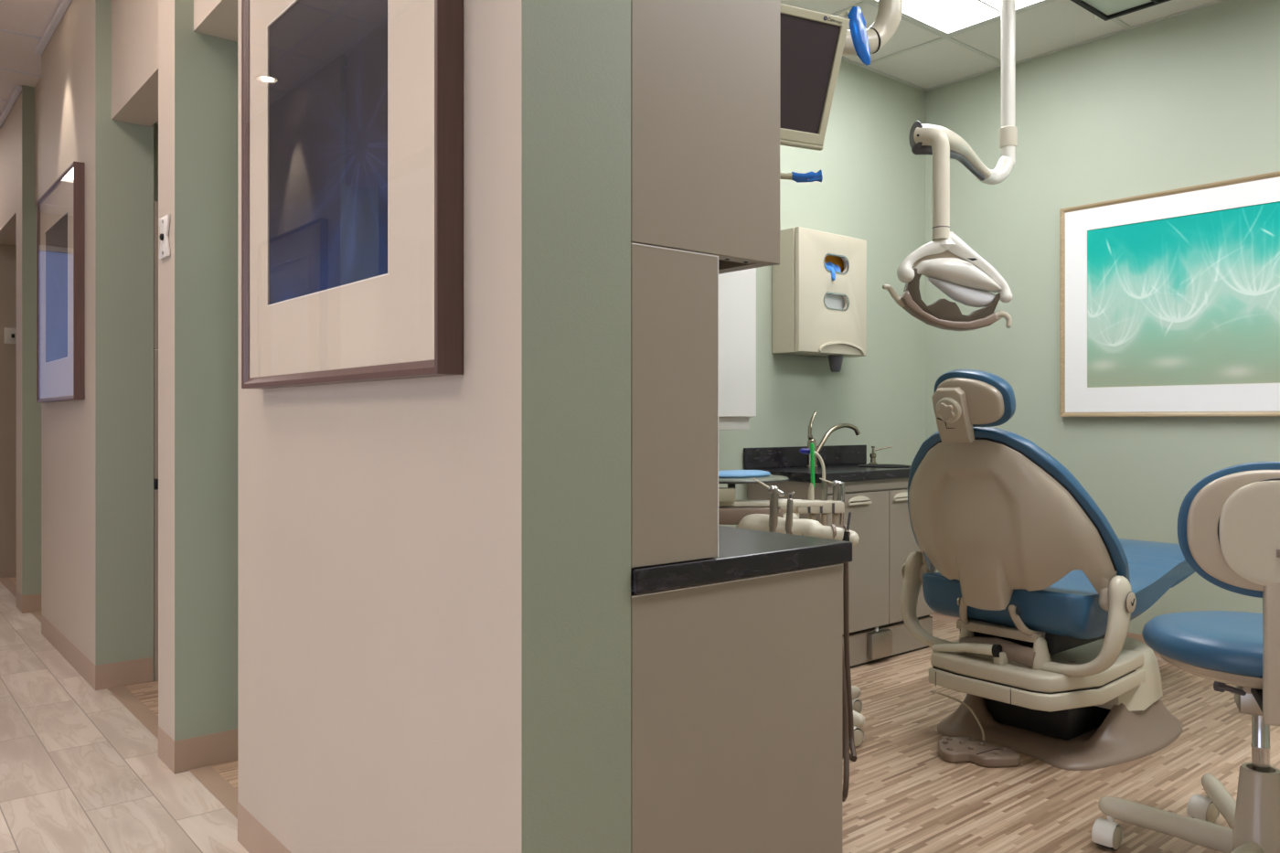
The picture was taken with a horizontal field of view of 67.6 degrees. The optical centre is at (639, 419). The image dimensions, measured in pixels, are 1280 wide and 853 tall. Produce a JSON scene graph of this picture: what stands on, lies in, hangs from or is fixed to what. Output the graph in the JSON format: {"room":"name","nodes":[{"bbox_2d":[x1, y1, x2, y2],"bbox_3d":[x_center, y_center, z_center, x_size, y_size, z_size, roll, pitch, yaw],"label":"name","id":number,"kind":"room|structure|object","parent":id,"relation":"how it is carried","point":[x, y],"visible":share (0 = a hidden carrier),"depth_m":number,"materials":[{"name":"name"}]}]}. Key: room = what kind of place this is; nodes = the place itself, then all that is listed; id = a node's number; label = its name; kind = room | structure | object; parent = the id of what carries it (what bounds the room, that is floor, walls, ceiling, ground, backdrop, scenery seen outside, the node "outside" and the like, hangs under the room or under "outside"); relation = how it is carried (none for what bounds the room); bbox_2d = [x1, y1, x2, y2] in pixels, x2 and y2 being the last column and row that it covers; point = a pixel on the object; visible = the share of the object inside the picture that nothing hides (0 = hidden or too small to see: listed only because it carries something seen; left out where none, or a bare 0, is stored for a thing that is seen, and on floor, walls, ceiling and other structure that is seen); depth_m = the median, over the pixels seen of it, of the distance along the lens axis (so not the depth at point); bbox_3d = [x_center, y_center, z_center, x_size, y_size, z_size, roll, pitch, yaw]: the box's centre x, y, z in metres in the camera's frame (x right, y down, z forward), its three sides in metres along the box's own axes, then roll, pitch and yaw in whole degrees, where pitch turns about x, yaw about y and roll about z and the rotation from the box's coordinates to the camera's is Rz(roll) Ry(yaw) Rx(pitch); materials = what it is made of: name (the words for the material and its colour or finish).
{"room":"dental clinic","nodes":[
{"label":"dental clinic","id":0,"kind":"room"},
{"bbox_2d":[0,0,61,115],"bbox_3d":[-2.048,-1.913,2.850,1.507,0.035,13.400,0,0,-40],"label":"ceiling","id":1,"kind":"structure","parent":0,"point":[23,23],"depth_m":4.79,"materials":[{"name":"paint"}]},
{"bbox_2d":[34,76,41,204],"bbox_3d":[-3.191,-1.615,5.253,0.145,0.770,0.670,0,0,-40],"label":"wall header","id":2,"kind":"structure","parent":0,"point":[37,88],"depth_m":5.37,"materials":[{"name":"beige paint"}]},
{"bbox_2d":[0,0,153,690],"bbox_3d":[-3.995,-0.450,6.174,0.217,3.100,5.806,0,0,-40],"label":"wall","id":3,"kind":"structure","parent":0,"point":[97,450],"depth_m":3.99,"materials":[{"name":"beige paint"}]},
{"bbox_2d":[4,327,16,343],"bbox_3d":[-4.384,-0.585,6.671,0.090,0.110,0.020,0,0,-40],"label":"light switch","id":4,"kind":"object","parent":3,"relation":"attached to","point":[10,334],"visible":0.8,"depth_m":6.66,"materials":[{"name":"white plastic"}]},
{"bbox_2d":[0,85,21,128],"bbox_3d":[-4.011,-1.882,6.001,0.027,0.024,1.530,0,0,-40],"label":"trim","id":5,"kind":"structure","parent":3,"relation":"attached to","point":[17,90],"depth_m":5.67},
{"bbox_2d":[34,0,72,55],"bbox_3d":[-2.655,-1.882,4.386,0.027,0.024,1.346,0,0,-40],"label":"trim","id":6,"kind":"structure","parent":3,"relation":"attached to","point":[64,5],"depth_m":4.55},
{"bbox_2d":[36,161,84,402],"bbox_3d":[-2.678,-0.586,4.402,0.040,1.002,0.966,0,0,-40],"label":"framed print","id":7,"kind":"object","parent":3,"relation":"attached to","point":[60,209],"visible":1,"depth_m":4.32,"materials":[{"name":"paper"}]},
{"bbox_2d":[45,213,67,362],"bbox_3d":[-2.696,-0.593,4.415,0.001,0.635,0.610,0,0,-40],"label":"artwork","id":8,"kind":"object","parent":7,"relation":"attached to","point":[57,236],"depth_m":4.41},
{"bbox_2d":[41,614,152,690],"bbox_3d":[-2.562,1.048,4.465,0.218,0.101,1.348,0,0,-40],"label":"baseboard","id":9,"kind":"structure","parent":3,"relation":"attached to","point":[124,673],"depth_m":3.99,"materials":[{"name":"plastic"}]},
{"bbox_2d":[153,201,158,349],"bbox_3d":[-2.068,-0.610,4.339,0.372,0.621,0.514,0,0,-40],"label":"upper cabinet","id":10,"kind":"object","parent":3,"relation":"attached to","point":[155,203],"visible":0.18,"depth_m":4.03,"materials":[{"name":"beige laminate"}]},
{"bbox_2d":[0,576,237,819],"bbox_3d":[-1.581,1.149,3.243,0.063,0.103,13.600,0,0,-40],"label":"floor","id":11,"kind":"structure","parent":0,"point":[218,786],"depth_m":3.39,"materials":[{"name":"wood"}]},
{"bbox_2d":[0,582,248,852],"bbox_3d":[-3.153,1.150,1.923,4.042,0.100,13.600,0,0,-40],"label":"floor","id":12,"kind":"structure","parent":0,"point":[80,773],"depth_m":2.97,"materials":[{"name":"beige tile"}]},
{"bbox_2d":[16,85,41,613],"bbox_3d":[-3.502,-0.450,5.586,0.217,3.100,0.240,0,0,-40],"label":"wall pier","id":13,"kind":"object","parent":12,"relation":"on","point":[28,411],"visible":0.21,"depth_m":5.45,"materials":[{"name":"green paint"}]},
{"bbox_2d":[15,589,41,613],"bbox_3d":[-3.502,1.048,5.586,0.218,0.101,0.242,0,0,-40],"label":"baseboard","id":14,"kind":"object","parent":13,"relation":"attached to","point":[31,602],"visible":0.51,"depth_m":5.46,"materials":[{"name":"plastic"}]},
{"bbox_2d":[158,0,237,774],"bbox_3d":[-1.413,-0.450,3.123,0.250,3.100,0.200,0,0,-40],"label":"wall pier","id":15,"kind":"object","parent":12,"relation":"on","point":[197,72],"visible":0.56,"depth_m":3.03,"materials":[{"name":"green paint"}]},
{"bbox_2d":[159,213,170,259],"bbox_3d":[-1.516,-0.580,3.036,0.018,0.130,0.110,0,0,-40],"label":"wall plate","id":16,"kind":"object","parent":15,"relation":"attached to","point":[165,221],"visible":1,"depth_m":3.02,"materials":[{"name":"white plastic"}]},
{"bbox_2d":[158,725,237,773],"bbox_3d":[-1.413,1.048,3.122,0.251,0.101,0.202,0,0,-40],"label":"baseboard","id":17,"kind":"object","parent":15,"relation":"attached to","point":[186,754],"visible":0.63,"depth_m":3.03,"materials":[{"name":"plastic"}]},
{"bbox_2d":[153,123,158,202],"bbox_3d":[-2.043,-0.450,6.804,3.583,3.100,0.150,0,0,-40],"label":"wall","id":18,"kind":"structure","parent":0,"point":[155,125],"depth_m":5.91,"materials":[{"name":"green paint"}]},
{"bbox_2d":[111,0,237,127],"bbox_3d":[-1.531,-1.610,3.271,0.150,0.780,1.808,0,0,-40],"label":"wall","id":19,"kind":"structure","parent":0,"point":[134,23],"depth_m":3.60,"materials":[{"name":"beige paint"}]},
{"bbox_2d":[237,0,630,852],"bbox_3d":[-0.532,-0.450,2.047,0.217,3.100,1.351,0,0,-40],"label":"wall","id":20,"kind":"structure","parent":0,"point":[434,572],"depth_m":1.58,"materials":[{"name":"beige paint"}]},
{"bbox_2d":[237,801,291,852],"bbox_3d":[-0.533,1.048,2.047,0.218,0.101,1.353,0,0,-40],"label":"baseboard","id":21,"kind":"structure","parent":20,"relation":"attached to","point":[252,835],"depth_m":2.39,"materials":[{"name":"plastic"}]},
{"bbox_2d":[241,0,463,389],"bbox_3d":[-0.631,-0.578,1.957,0.048,1.005,0.990,0,0,-40],"label":"framed print","id":22,"kind":"object","parent":20,"relation":"attached to","point":[352,111],"visible":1,"depth_m":1.86,"materials":[{"name":"paper"}]},
{"bbox_2d":[269,0,387,304],"bbox_3d":[-0.656,-0.588,1.972,0.001,0.645,0.633,0,0,-40],"label":"artwork","id":23,"kind":"object","parent":22,"relation":"attached to","point":[328,58],"depth_m":1.95},
{"bbox_2d":[630,0,779,274],"bbox_3d":[-0.037,-0.610,1.918,0.372,0.621,0.514,0,0,-40],"label":"upper cabinet","id":24,"kind":"object","parent":20,"relation":"attached to","point":[705,74],"visible":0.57,"depth_m":1.72,"materials":[{"name":"beige laminate"}]},
{"bbox_2d":[8,576,1279,852],"bbox_3d":[0.069,1.150,4.235,3.740,0.100,9.600,0,0,-40],"label":"floor","id":25,"kind":"structure","parent":0,"point":[902,797],"depth_m":2.93,"materials":[{"name":"brown wood"}]},
{"bbox_2d":[153,489,158,681],"bbox_3d":[-2.216,0.698,4.671,0.572,0.804,1.215,0,0,-40],"label":"base cabinet","id":26,"kind":"object","parent":25,"relation":"on","point":[155,491],"visible":0.05,"depth_m":4.03,"materials":[{"name":"beige laminate"}]},
{"bbox_2d":[153,479,158,489],"bbox_3d":[-2.212,0.272,4.675,0.583,0.042,1.234,0,0,-40],"label":"countertop","id":27,"kind":"structure","parent":26,"relation":"on","point":[155,481],"depth_m":4.02,"materials":[{"name":"laminate"}]},
{"bbox_2d":[153,349,158,479],"bbox_3d":[-2.132,-0.024,4.285,0.204,0.546,0.515,0,0,-40],"label":"upper cabinet","id":28,"kind":"object","parent":27,"relation":"on","point":[155,351],"visible":0.17,"depth_m":4.03,"materials":[{"name":"beige laminate"}]},
{"bbox_2d":[630,563,842,852],"bbox_3d":[-0.185,0.698,2.250,0.572,0.804,1.215,0,0,-40],"label":"base cabinet","id":29,"kind":"object","parent":25,"relation":"on","point":[736,685],"visible":0.42,"depth_m":1.77,"materials":[{"name":"beige laminate"}]},
{"bbox_2d":[630,525,852,594],"bbox_3d":[-0.181,0.272,2.254,0.583,0.042,1.234,0,0,-40],"label":"countertop","id":30,"kind":"structure","parent":29,"relation":"on","point":[742,552],"depth_m":1.81,"materials":[{"name":"stone"}]},
{"bbox_2d":[630,242,718,567],"bbox_3d":[-0.101,-0.024,1.864,0.204,0.546,0.515,0,0,-40],"label":"upper cabinet","id":31,"kind":"object","parent":30,"relation":"on","point":[675,293],"visible":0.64,"depth_m":1.66,"materials":[{"name":"beige laminate"}]},
{"bbox_2d":[718,483,864,801],"bbox_3d":[0.429,0.644,3.155,0.604,0.911,1.164,0,0,15],"label":"cart","id":32,"kind":"object","parent":25,"relation":"on","point":[745,514],"visible":0.38,"depth_m":2.82,"materials":[{"name":"beige plastic"}]},
{"bbox_2d":[718,475,789,483],"bbox_3d":[0.307,0.189,3.020,0.356,0.014,0.303,0,0,-40],"label":"tray","id":33,"kind":"object","parent":32,"relation":"on","point":[771,478],"visible":0.48,"depth_m":2.91,"materials":[{"name":"white plastic"}]},
{"bbox_2d":[718,469,770,478],"bbox_3d":[0.317,0.172,3.060,0.252,0.018,0.151,0,0,-40],"label":"pad","id":34,"kind":"object","parent":33,"relation":"on","point":[728,474],"visible":0.84,"depth_m":2.99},
{"bbox_2d":[752,478,784,532],"bbox_3d":[0.376,0.272,2.789,0.094,0.206,0.027,0,0,-6],"label":"syringe","id":35,"kind":"object","parent":32,"relation":"on","point":[774,492],"visible":0.78,"depth_m":2.78,"materials":[{"name":"metal"}]},
{"bbox_2d":[785,491,794,533],"bbox_3d":[0.433,0.292,2.771,0.026,0.165,0.025,0,0,-40],"label":"dental handpiece","id":36,"kind":"object","parent":32,"relation":"on","point":[789,507],"visible":0.79,"depth_m":2.76,"materials":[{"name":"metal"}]},
{"bbox_2d":[807,442,814,519],"bbox_3d":[0.545,0.197,3.040,0.022,0.247,0.022,0,0,-40],"label":"saliva ejector","id":37,"kind":"object","parent":32,"relation":"on","point":[811,490],"visible":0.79,"depth_m":3.04,"materials":[{"name":"green plastic"}]},
{"bbox_2d":[800,448,827,514],"bbox_3d":[0.556,0.207,3.058,0.090,0.229,0.024,0,0,-4],"label":"wand","id":38,"kind":"object","parent":32,"relation":"on","point":[824,487],"visible":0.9,"depth_m":3.06,"materials":[{"name":"plastic"}]},
{"bbox_2d":[819,477,842,514],"bbox_3d":[0.610,0.262,3.050,0.075,0.153,0.022,0,0,0],"label":"syringe","id":39,"kind":"object","parent":32,"relation":"on","point":[837,485],"visible":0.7,"depth_m":3.04,"materials":[{"name":"metal"}]},
{"bbox_2d":[839,481,845,525],"bbox_3d":[0.644,0.268,3.040,0.018,0.137,0.018,0,0,-40],"label":"dental handpiece","id":40,"kind":"object","parent":32,"relation":"on","point":[843,487],"visible":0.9,"depth_m":3.04,"materials":[{"name":"silver metal"}]},
{"bbox_2d":[842,512,851,541],"bbox_3d":[0.583,0.304,2.706,0.025,0.085,0.024,0,0,-40],"label":"coupling","id":41,"kind":"object","parent":32,"relation":"on","point":[846,538],"visible":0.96,"depth_m":2.70,"materials":[{"name":"black rubber"}]},
{"bbox_2d":[848,725,864,746],"bbox_3d":[0.716,1.066,3.228,0.080,0.068,0.062,0,0,-40],"label":"caster","id":42,"kind":"object","parent":32,"relation":"attached to","point":[858,733],"depth_m":3.21,"materials":[{"name":"beige plastic"}]},
{"bbox_2d":[852,698,863,713],"bbox_3d":[0.786,1.066,3.551,0.075,0.068,0.055,0,0,-40],"label":"caster","id":43,"kind":"object","parent":32,"relation":"attached to","point":[857,704],"depth_m":3.53,"materials":[{"name":"beige plastic"}]},
{"bbox_2d":[747,477,936,668],"bbox_3d":[0.969,0.685,4.501,0.840,0.829,0.466,0,0,-40],"label":"base cabinet","id":44,"kind":"object","parent":25,"relation":"on","point":[879,508],"visible":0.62,"depth_m":4.31,"materials":[{"name":"beige laminate"}]},
{"bbox_2d":[743,444,911,482],"bbox_3d":[0.968,0.200,4.502,0.900,0.139,0.463,0,0,-40],"label":"countertop","id":45,"kind":"structure","parent":44,"relation":"on","point":[842,463],"depth_m":4.45,"materials":[{"name":"stone"}]},
{"bbox_2d":[805,411,860,468],"bbox_3d":[0.927,0.094,4.579,0.338,0.266,0.060,0,0,-33],"label":"faucet","id":46,"kind":"object","parent":45,"relation":"on","point":[830,431],"visible":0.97,"depth_m":4.52,"materials":[{"name":"silver metal"}]},
{"bbox_2d":[868,445,892,464],"bbox_3d":[1.213,0.179,4.819,0.125,0.096,0.044,0,0,-13],"label":"soap dispenser","id":47,"kind":"object","parent":45,"relation":"on","point":[872,455],"visible":0.98,"depth_m":4.80,"materials":[{"name":"silver metal"}]},
{"bbox_2d":[858,464,910,468],"bbox_3d":[1.188,0.245,4.652,0.240,0.048,0.259,0,0,-40],"label":"sink","id":48,"kind":"object","parent":45,"relation":"in","point":[859,465],"depth_m":4.61,"materials":[{"name":"black metal"}]},
{"bbox_2d":[866,626,892,660],"bbox_3d":[1.084,1.004,4.322,0.148,0.137,0.036,0,0,-40],"label":"switch","id":49,"kind":"object","parent":44,"relation":"attached to","point":[879,643],"visible":1,"depth_m":4.29,"materials":[{"name":"plastic"}]},
{"bbox_2d":[930,690,1020,767],"bbox_3d":[1.066,1.027,3.268,0.232,0.144,0.525,0,0,-8],"label":"foot pedal","id":50,"kind":"object","parent":25,"relation":"on","point":[985,753],"visible":1,"depth_m":3.07,"materials":[{"name":"beige plastic"}]},
{"bbox_2d":[900,369,1194,770],"bbox_3d":[1.586,0.471,3.496,1.706,1.259,0.805,0,0,-40],"label":"dental chair","id":51,"kind":"object","parent":25,"relation":"on","point":[1044,592],"visible":0.99,"depth_m":3.07,"materials":[{"name":"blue plastic"}]},
{"bbox_2d":[933,369,1015,426],"bbox_3d":[1.048,-0.068,2.981,0.122,0.182,0.256,0,0,-40],"label":"cushion","id":52,"kind":"object","parent":51,"relation":"on","point":[988,400],"depth_m":2.92,"materials":[{"name":"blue plastic"}]},
{"bbox_2d":[907,426,1130,582],"bbox_3d":[1.178,0.285,3.156,0.361,0.534,0.744,0,0,-40],"label":"backrest cushion","id":53,"kind":"object","parent":51,"relation":"on","point":[997,506],"depth_m":2.99,"materials":[{"name":"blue plastic"}]},
{"bbox_2d":[921,554,1181,639],"bbox_3d":[1.469,0.600,3.400,0.806,0.188,0.570,0,0,-40],"label":"seat cushion","id":54,"kind":"object","parent":51,"relation":"on","point":[1068,606],"depth_m":3.17,"materials":[{"name":"blue leather"}]},
{"bbox_2d":[1118,538,1194,587],"bbox_3d":[1.958,0.541,3.811,0.731,0.113,0.560,0,0,-40],"label":"cushion","id":55,"kind":"object","parent":51,"relation":"on","point":[1168,558],"depth_m":3.51,"materials":[{"name":"blue leather"}]},
{"bbox_2d":[1091,461,1279,852],"bbox_3d":[1.458,0.595,2.268,0.693,1.010,0.701,0,0,-40],"label":"stool","id":56,"kind":"object","parent":25,"relation":"on","point":[1229,521],"visible":1,"depth_m":2.16,"materials":[{"name":"beige plastic"}]},
{"bbox_2d":[1091,814,1122,850],"bbox_3d":[1.203,1.057,2.459,0.075,0.085,0.055,0,0,-40],"label":"caster","id":57,"kind":"object","parent":56,"relation":"attached to","point":[1107,833],"depth_m":2.44,"materials":[{"name":"beige plastic"}]},
{"bbox_2d":[1141,610,1262,677],"bbox_3d":[1.493,0.533,2.297,0.506,0.070,0.506,0,0,-40],"label":"seat cushion","id":58,"kind":"object","parent":56,"relation":"on","point":[1221,644],"depth_m":2.23,"materials":[{"name":"blue leather"}]},
{"bbox_2d":[1186,794,1219,822],"bbox_3d":[1.542,1.057,2.615,0.080,0.085,0.062,0,0,-40],"label":"caster","id":59,"kind":"object","parent":56,"relation":"attached to","point":[1200,806],"depth_m":2.59,"materials":[{"name":"beige plastic"}]},
{"bbox_2d":[1177,461,1279,597],"bbox_3d":[1.375,0.238,2.052,0.390,0.296,0.086,0,0,26],"label":"backrest cushion","id":60,"kind":"object","parent":56,"relation":"on","point":[1229,521],"depth_m":2.05,"materials":[{"name":"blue plastic"}]},
{"bbox_2d":[718,59,925,527],"bbox_3d":[0.203,-0.450,4.243,3.765,3.100,0.120,0,0,-40],"label":"wall","id":61,"kind":"structure","parent":0,"point":[871,188],"depth_m":4.96,"materials":[{"name":"green paint"}]},
{"bbox_2d":[718,267,756,430],"bbox_3d":[0.232,-0.403,4.019,0.522,0.894,0.258,0,0,-40],"label":"x-ray viewer","id":62,"kind":"object","parent":61,"relation":"attached to","point":[737,290],"visible":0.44,"depth_m":4.00,"materials":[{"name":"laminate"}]},
{"bbox_2d":[743,444,866,469],"bbox_3d":[0.825,0.179,4.671,0.900,0.098,0.020,0,0,-40],"label":"backsplash","id":63,"kind":"structure","parent":61,"relation":"attached to","point":[761,457],"depth_m":4.60,"materials":[{"name":"stone"}]},
{"bbox_2d":[772,226,866,372],"bbox_3d":[0.876,-0.559,4.613,0.513,0.657,0.175,0,0,-40],"label":"dispenser","id":64,"kind":"object","parent":61,"relation":"attached to","point":[803,324],"visible":1,"depth_m":4.50,"materials":[{"name":"beige plastic"}]},
{"bbox_2d":[824,255,843,280],"bbox_3d":[0.903,-0.733,4.610,0.240,0.144,0.148,0,0,-40],"label":"glove box","id":65,"kind":"object","parent":64,"relation":"in","point":[833,263],"visible":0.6,"depth_m":4.61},
{"bbox_2d":[824,293,843,309],"bbox_3d":[0.886,-0.560,4.630,0.240,0.110,0.095,0,0,-40],"label":"tissue box","id":66,"kind":"object","parent":64,"relation":"in","point":[833,301],"visible":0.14,"depth_m":4.61,"materials":[{"name":"white paper"}]},
{"bbox_2d":[779,0,1226,91],"bbox_3d":[1.662,-1.847,2.413,3.642,0.035,4.560,0,0,-40],"label":"ceiling","id":67,"kind":"structure","parent":0,"point":[918,56],"depth_m":4.57,"materials":[{"name":"tile"}]},
{"bbox_2d":[779,0,902,182],"bbox_3d":[0.495,-1.255,2.744,0.755,1.159,0.191,0,0,-26],"label":"monitor","id":68,"kind":"object","parent":67,"relation":"hanging from","point":[813,44],"visible":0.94,"depth_m":2.72,"materials":[{"name":"beige plastic"}]},
{"bbox_2d":[882,0,1017,330],"bbox_3d":[1.130,-1.052,3.103,0.303,1.564,0.841,0,0,43],"label":"light","id":69,"kind":"object","parent":67,"relation":"hanging from","point":[950,264],"visible":1,"depth_m":2.88,"materials":[{"name":"white plastic"}]},
{"bbox_2d":[870,0,1048,35],"bbox_3d":[1.198,-1.879,3.962,1.178,0.092,0.578,0,0,-40],"label":"ceiling light","id":70,"kind":"object","parent":67,"relation":"attached to","point":[947,17],"visible":0.8,"depth_m":4.34,"materials":[{"name":"plastic"}]},
{"bbox_2d":[902,0,1028,29],"bbox_3d":[1.198,-1.860,3.962,1.140,0.010,0.540,0,0,-40],"label":"diffuser","id":71,"kind":"object","parent":70,"relation":"attached to","point":[932,14],"depth_m":4.34,"materials":[{"name":"white plastic"}]},
{"bbox_2d":[1070,0,1170,21],"bbox_3d":[2.062,-1.814,3.910,0.585,0.030,0.620,0,0,-40],"label":"ceiling vent","id":72,"kind":"object","parent":67,"relation":"in","point":[1105,10],"visible":1,"depth_m":4.19,"materials":[{"name":"black metal"}]},
{"bbox_2d":[925,0,1279,634],"bbox_3d":[1.496,-0.450,5.537,0.120,3.100,9.560,0,0,-40],"label":"wall","id":73,"kind":"structure","parent":0,"point":[1189,99],"depth_m":4.55,"materials":[{"name":"green paint"}]},
{"bbox_2d":[929,612,959,623],"bbox_3d":[1.670,1.080,5.217,0.022,0.037,0.180,0,0,-40],"label":"baseboard","id":74,"kind":"structure","parent":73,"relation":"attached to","point":[953,619],"depth_m":5.22,"materials":[{"name":"plastic"}]},
{"bbox_2d":[1126,631,1151,648],"bbox_3d":[2.322,1.021,4.440,0.022,0.055,0.106,0,0,-40],"label":"baseboard","id":75,"kind":"structure","parent":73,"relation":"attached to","point":[1138,636],"depth_m":4.45,"materials":[{"name":"plastic"}]},
{"bbox_2d":[1152,650,1166,661],"bbox_3d":[2.382,1.079,4.369,0.022,0.040,0.055,0,0,-40],"label":"baseboard","id":76,"kind":"structure","parent":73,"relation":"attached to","point":[1157,655],"depth_m":4.38,"materials":[{"name":"plastic"}]},
{"bbox_2d":[1059,170,1279,416],"bbox_3d":[2.563,-0.526,4.143,0.034,1.024,1.500,0,0,-40],"label":"framed photograph","id":77,"kind":"object","parent":73,"relation":"attached to","point":[1169,300],"visible":1,"depth_m":4.32},
{"bbox_2d":[1087,201,1279,387],"bbox_3d":[2.558,-0.534,4.139,0.001,0.759,1.240,0,0,-40],"label":"artwork","id":78,"kind":"object","parent":77,"relation":"attached to","point":[1194,299],"depth_m":4.27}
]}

